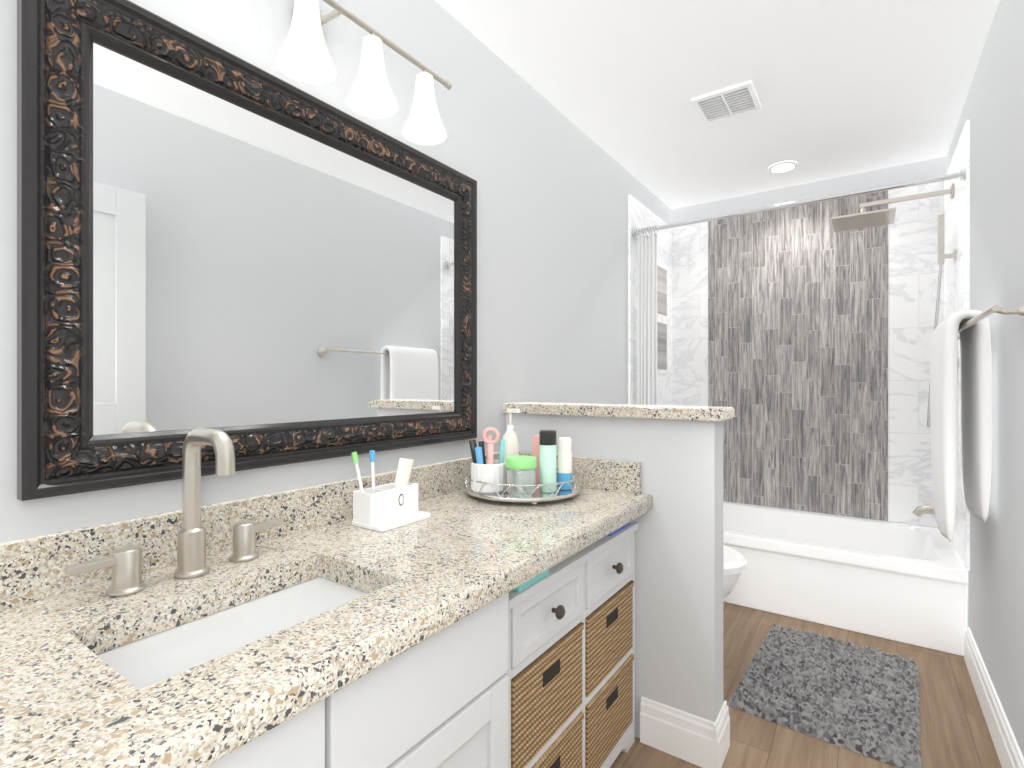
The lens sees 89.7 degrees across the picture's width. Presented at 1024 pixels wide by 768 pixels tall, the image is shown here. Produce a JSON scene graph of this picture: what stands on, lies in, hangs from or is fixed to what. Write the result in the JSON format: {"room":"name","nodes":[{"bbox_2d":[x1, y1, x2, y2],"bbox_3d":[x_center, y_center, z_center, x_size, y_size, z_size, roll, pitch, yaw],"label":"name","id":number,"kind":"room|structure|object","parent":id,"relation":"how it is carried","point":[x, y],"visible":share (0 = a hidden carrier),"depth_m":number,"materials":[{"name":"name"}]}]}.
{"room":"bathroom","nodes":[
{"label":"bathroom","id":0,"kind":"room"},
{"bbox_2d":[0,0,670,542],"bbox_3d":[0.011,-0.040,2.194,0.100,2.480,4.120,0,0,35],"label":"wall","id":1,"kind":"structure","parent":0,"point":[556,186],"depth_m":1.95,"materials":[{"name":"grey paint"}]},
{"bbox_2d":[17,0,476,500],"bbox_3d":[-0.479,-0.269,1.361,0.038,0.927,1.212,0,0,35],"label":"mirror","id":2,"kind":"object","parent":1,"relation":"attached to","point":[260,268],"visible":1,"depth_m":1.11,"materials":[{"name":"dark carved wood"},{"name":"bronze-coloured paint"}]},
{"bbox_2d":[83,32,456,441],"bbox_3d":[-0.490,-0.269,1.368,0.012,0.747,1.032,0,0,35],"label":"mirror glass","id":3,"kind":"object","parent":2,"relation":"attached to","point":[251,267],"depth_m":1.18,"materials":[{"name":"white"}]},
{"bbox_2d":[0,452,499,611],"bbox_3d":[-0.490,0.317,1.359,0.020,0.105,1.676,0,0,35],"label":"backsplash","id":4,"kind":"structure","parent":1,"relation":"attached to","point":[33,568],"depth_m":1.04,"materials":[{"name":"beige stone"}]},
{"bbox_2d":[183,0,451,144],"bbox_3d":[-0.443,-0.857,1.270,0.202,0.278,0.791,0,0,35],"label":"sconce","id":5,"kind":"object","parent":1,"relation":"attached to","point":[303,56],"visible":1,"depth_m":1.23,"materials":[{"name":"white glass"}]},
{"bbox_2d":[628,195,671,404],"bbox_3d":[0.939,-0.166,3.436,0.012,1.948,0.820,0,0,35],"label":"tile","id":6,"kind":"structure","parent":1,"relation":"attached to","point":[640,215],"depth_m":3.19,"materials":[{"name":"tile"}]},
{"bbox_2d":[657,261,667,373],"bbox_3d":[1.033,-0.450,3.554,0.008,0.760,0.260,0,0,35],"label":"wall niche","id":7,"kind":"object","parent":6,"relation":"attached to","point":[662,318],"visible":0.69,"depth_m":3.56,"materials":[{"name":"tile"}]},
{"bbox_2d":[632,168,964,236],"bbox_3d":[1.369,-0.925,2.707,1.524,0.052,0.052,0,0,35],"label":"curtain rod","id":8,"kind":"object","parent":6,"relation":"attached to","point":[961,174],"visible":0.9,"depth_m":2.58,"materials":[{"name":"silver metal"}]},
{"bbox_2d":[635,225,657,404],"bbox_3d":[0.812,-0.077,3.101,0.128,1.734,0.074,0,0,35],"label":"shower curtain","id":9,"kind":"object","parent":8,"relation":"hanging from","point":[646,245],"visible":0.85,"depth_m":3.09,"materials":[{"name":"white fabric"}]},
{"bbox_2d":[435,0,999,208],"bbox_3d":[0.689,-1.330,1.724,1.750,0.100,4.120,0,0,35],"label":"ceiling","id":10,"kind":"structure","parent":0,"point":[845,87],"depth_m":2.14,"materials":[{"name":"white paint"}]},
{"bbox_2d":[691,80,761,123],"bbox_3d":[0.976,-1.274,2.341,0.250,0.012,0.250,0,0,35],"label":"ceiling vent","id":11,"kind":"object","parent":10,"relation":"in","point":[729,102],"visible":1,"depth_m":2.33,"materials":[{"name":"white"}]},
{"bbox_2d":[768,161,797,172],"bbox_3d":[1.594,-1.275,3.031,0.156,0.010,0.156,0,0,35],"label":"recessed light","id":12,"kind":"object","parent":10,"relation":"in","point":[784,166],"visible":1,"depth_m":3.02,"materials":[{"name":"white plastic"}]},
{"bbox_2d":[610,602,1001,767],"bbox_3d":[0.689,1.250,1.724,1.750,0.100,4.120,0,0,35],"label":"floor","id":13,"kind":"structure","parent":0,"point":[954,732],"depth_m":1.81,"materials":[{"name":"brown wood"}]},
{"bbox_2d":[0,588,514,767],"bbox_3d":[-0.489,0.810,0.878,0.568,0.780,0.883,0,0,35],"label":"bathroom vanity","id":14,"kind":"object","parent":13,"relation":"on","point":[443,703],"depth_m":0.84,"materials":[{"name":"white paint"}]},
{"bbox_2d":[0,488,651,767],"bbox_3d":[-0.258,0.396,1.198,0.584,0.050,1.676,0,0,35],"label":"countertop","id":15,"kind":"structure","parent":14,"relation":"on","point":[57,697],"depth_m":0.82,"materials":[{"name":"beige stone"}]},
{"bbox_2d":[65,428,283,596],"bbox_3d":[-0.578,0.226,0.972,0.178,0.286,0.380,0,0,35],"label":"faucet","id":16,"kind":"object","parent":15,"relation":"on","point":[125,562],"visible":1,"depth_m":0.98,"materials":[{"name":"silver metal"}]},
{"bbox_2d":[88,568,375,747],"bbox_3d":[-0.435,0.487,0.873,0.320,0.157,0.490,0,0,35],"label":"sink","id":17,"kind":"object","parent":15,"relation":"in","point":[143,656],"depth_m":0.88,"materials":[{"name":"white ceramic"}]},
{"bbox_2d":[351,450,430,531],"bbox_3d":[-0.327,0.271,1.384,0.124,0.196,0.199,0,0,35],"label":"toothbrush holder","id":18,"kind":"object","parent":15,"relation":"on","point":[384,507],"visible":1,"depth_m":1.36,"materials":[{"name":"white ceramic"}]},
{"bbox_2d":[465,408,580,504],"bbox_3d":[0.036,0.227,1.739,0.390,0.284,0.390,0,0,35],"label":"tray","id":19,"kind":"object","parent":15,"relation":"on","point":[511,474],"visible":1,"depth_m":1.62,"materials":[{"name":"silver metal"}]},
{"bbox_2d":[505,522,638,767],"bbox_3d":[0.021,0.814,1.545,0.504,0.773,0.760,0,0,35],"label":"storage unit","id":20,"kind":"object","parent":13,"relation":"on","point":[570,672],"visible":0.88,"depth_m":1.38,"materials":[{"name":"white paint"}]},
{"bbox_2d":[507,413,722,737],"bbox_3d":[0.340,0.658,1.881,0.793,1.084,0.120,0,0,35],"label":"wall","id":21,"kind":"structure","parent":13,"relation":"on","point":[679,598],"depth_m":1.68,"materials":[{"name":"grey paint"}]},
{"bbox_2d":[519,452,640,495],"bbox_3d":[0.210,0.317,1.881,0.537,0.105,0.020,0,0,35],"label":"backsplash","id":22,"kind":"structure","parent":21,"relation":"attached to","point":[614,475],"depth_m":1.79,"materials":[{"name":"beige stone"}]},
{"bbox_2d":[503,402,734,421],"bbox_3d":[0.352,0.096,1.873,0.823,0.039,0.176,0,0,35],"label":"wall cap","id":23,"kind":"object","parent":21,"relation":"on","point":[697,413],"visible":1,"depth_m":1.75,"materials":[{"name":"stone"}]},
{"bbox_2d":[640,696,729,767],"bbox_3d":[0.347,1.127,1.876,0.810,0.146,0.154,0,0,35],"label":"baseboard","id":24,"kind":"structure","parent":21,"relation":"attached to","point":[692,738],"depth_m":1.65,"materials":[{"name":"white wood"}]},
{"bbox_2d":[723,545,746,597],"bbox_3d":[0.702,0.807,2.433,0.749,0.785,0.436,0,0,35],"label":"toilet","id":25,"kind":"object","parent":13,"relation":"on","point":[734,564],"visible":0.1,"depth_m":2.20,"materials":[{"name":"white ceramic"}]},
{"bbox_2d":[727,623,921,767],"bbox_3d":[1.265,1.180,2.056,0.610,0.038,0.810,0,0,35],"label":"bath rug","id":26,"kind":"object","parent":13,"relation":"on","point":[851,696],"visible":1,"depth_m":1.95,"materials":[{"name":"grey fabric"}]},
{"bbox_2d":[723,502,967,655],"bbox_3d":[1.576,1.008,3.005,1.542,0.385,0.796,0,0,35],"label":"bathtub","id":27,"kind":"object","parent":13,"relation":"on","point":[904,583],"visible":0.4,"depth_m":2.58,"materials":[{"name":"white ceramic"}]},
{"bbox_2d":[671,157,945,527],"bbox_3d":[1.833,-0.040,3.377,1.750,2.480,0.100,0,0,35],"label":"wall","id":28,"kind":"structure","parent":0,"point":[935,167],"depth_m":3.25,"materials":[{"name":"grey paint"}]},
{"bbox_2d":[672,181,943,526],"bbox_3d":[1.801,-0.166,3.329,1.525,1.948,0.014,0,0,35],"label":"tile","id":29,"kind":"structure","parent":28,"relation":"attached to","point":[802,335],"depth_m":3.24,"materials":[{"name":"tile"}]},
{"bbox_2d":[946,0,1023,757],"bbox_3d":[1.367,-0.040,1.255,0.100,2.480,4.120,0,0,35],"label":"wall","id":30,"kind":"structure","parent":0,"point":[993,110],"depth_m":1.70,"materials":[{"name":"grey paint"}]},
{"bbox_2d":[944,120,969,570],"bbox_3d":[2.204,-0.166,2.561,0.012,1.948,0.820,0,0,35],"label":"tile","id":31,"kind":"structure","parent":30,"relation":"attached to","point":[957,270],"depth_m":2.40,"materials":[{"name":"tile"}]},
{"bbox_2d":[831,183,953,231],"bbox_3d":[1.993,-0.936,2.719,0.512,0.117,0.280,0,0,35],"label":"shower head","id":32,"kind":"object","parent":31,"relation":"attached to","point":[863,218],"visible":1,"depth_m":2.73},
{"bbox_2d":[912,505,934,516],"bbox_3d":[2.138,0.646,2.619,0.161,0.076,0.064,0,0,35],"label":"tub spout","id":33,"kind":"object","parent":31,"relation":"attached to","point":[919,511],"visible":0.46,"depth_m":2.62,"materials":[{"name":"silver metal"}]},
{"bbox_2d":[927,214,955,426],"bbox_3d":[2.090,-0.309,2.504,0.110,1.042,0.107,0,0,35],"label":"handheld shower","id":34,"kind":"object","parent":31,"relation":"attached to","point":[942,256],"visible":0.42,"depth_m":2.52,"materials":[{"name":"silver metal"}]},
{"bbox_2d":[958,305,1023,338],"bbox_3d":[1.606,-0.193,1.764,0.086,0.056,0.986,0,0,35],"label":"towel rail","id":35,"kind":"object","parent":30,"relation":"attached to","point":[989,312],"visible":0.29,"depth_m":1.41,"materials":[{"name":"silver metal"}]},
{"bbox_2d":[930,310,991,542],"bbox_3d":[1.681,0.166,1.944,0.138,0.844,0.446,0,0,35],"label":"hanging towel","id":36,"kind":"object","parent":35,"relation":"hanging from","point":[976,386],"visible":0.9,"depth_m":1.80,"materials":[{"name":"white fabric"}]},
{"bbox_2d":[964,627,1023,767],"bbox_3d":[1.091,1.127,0.959,0.016,0.146,3.114,0,0,35],"label":"baseboard","id":37,"kind":"structure","parent":30,"relation":"attached to","point":[1008,751],"depth_m":1.76,"materials":[{"name":"white wood"}]}
]}

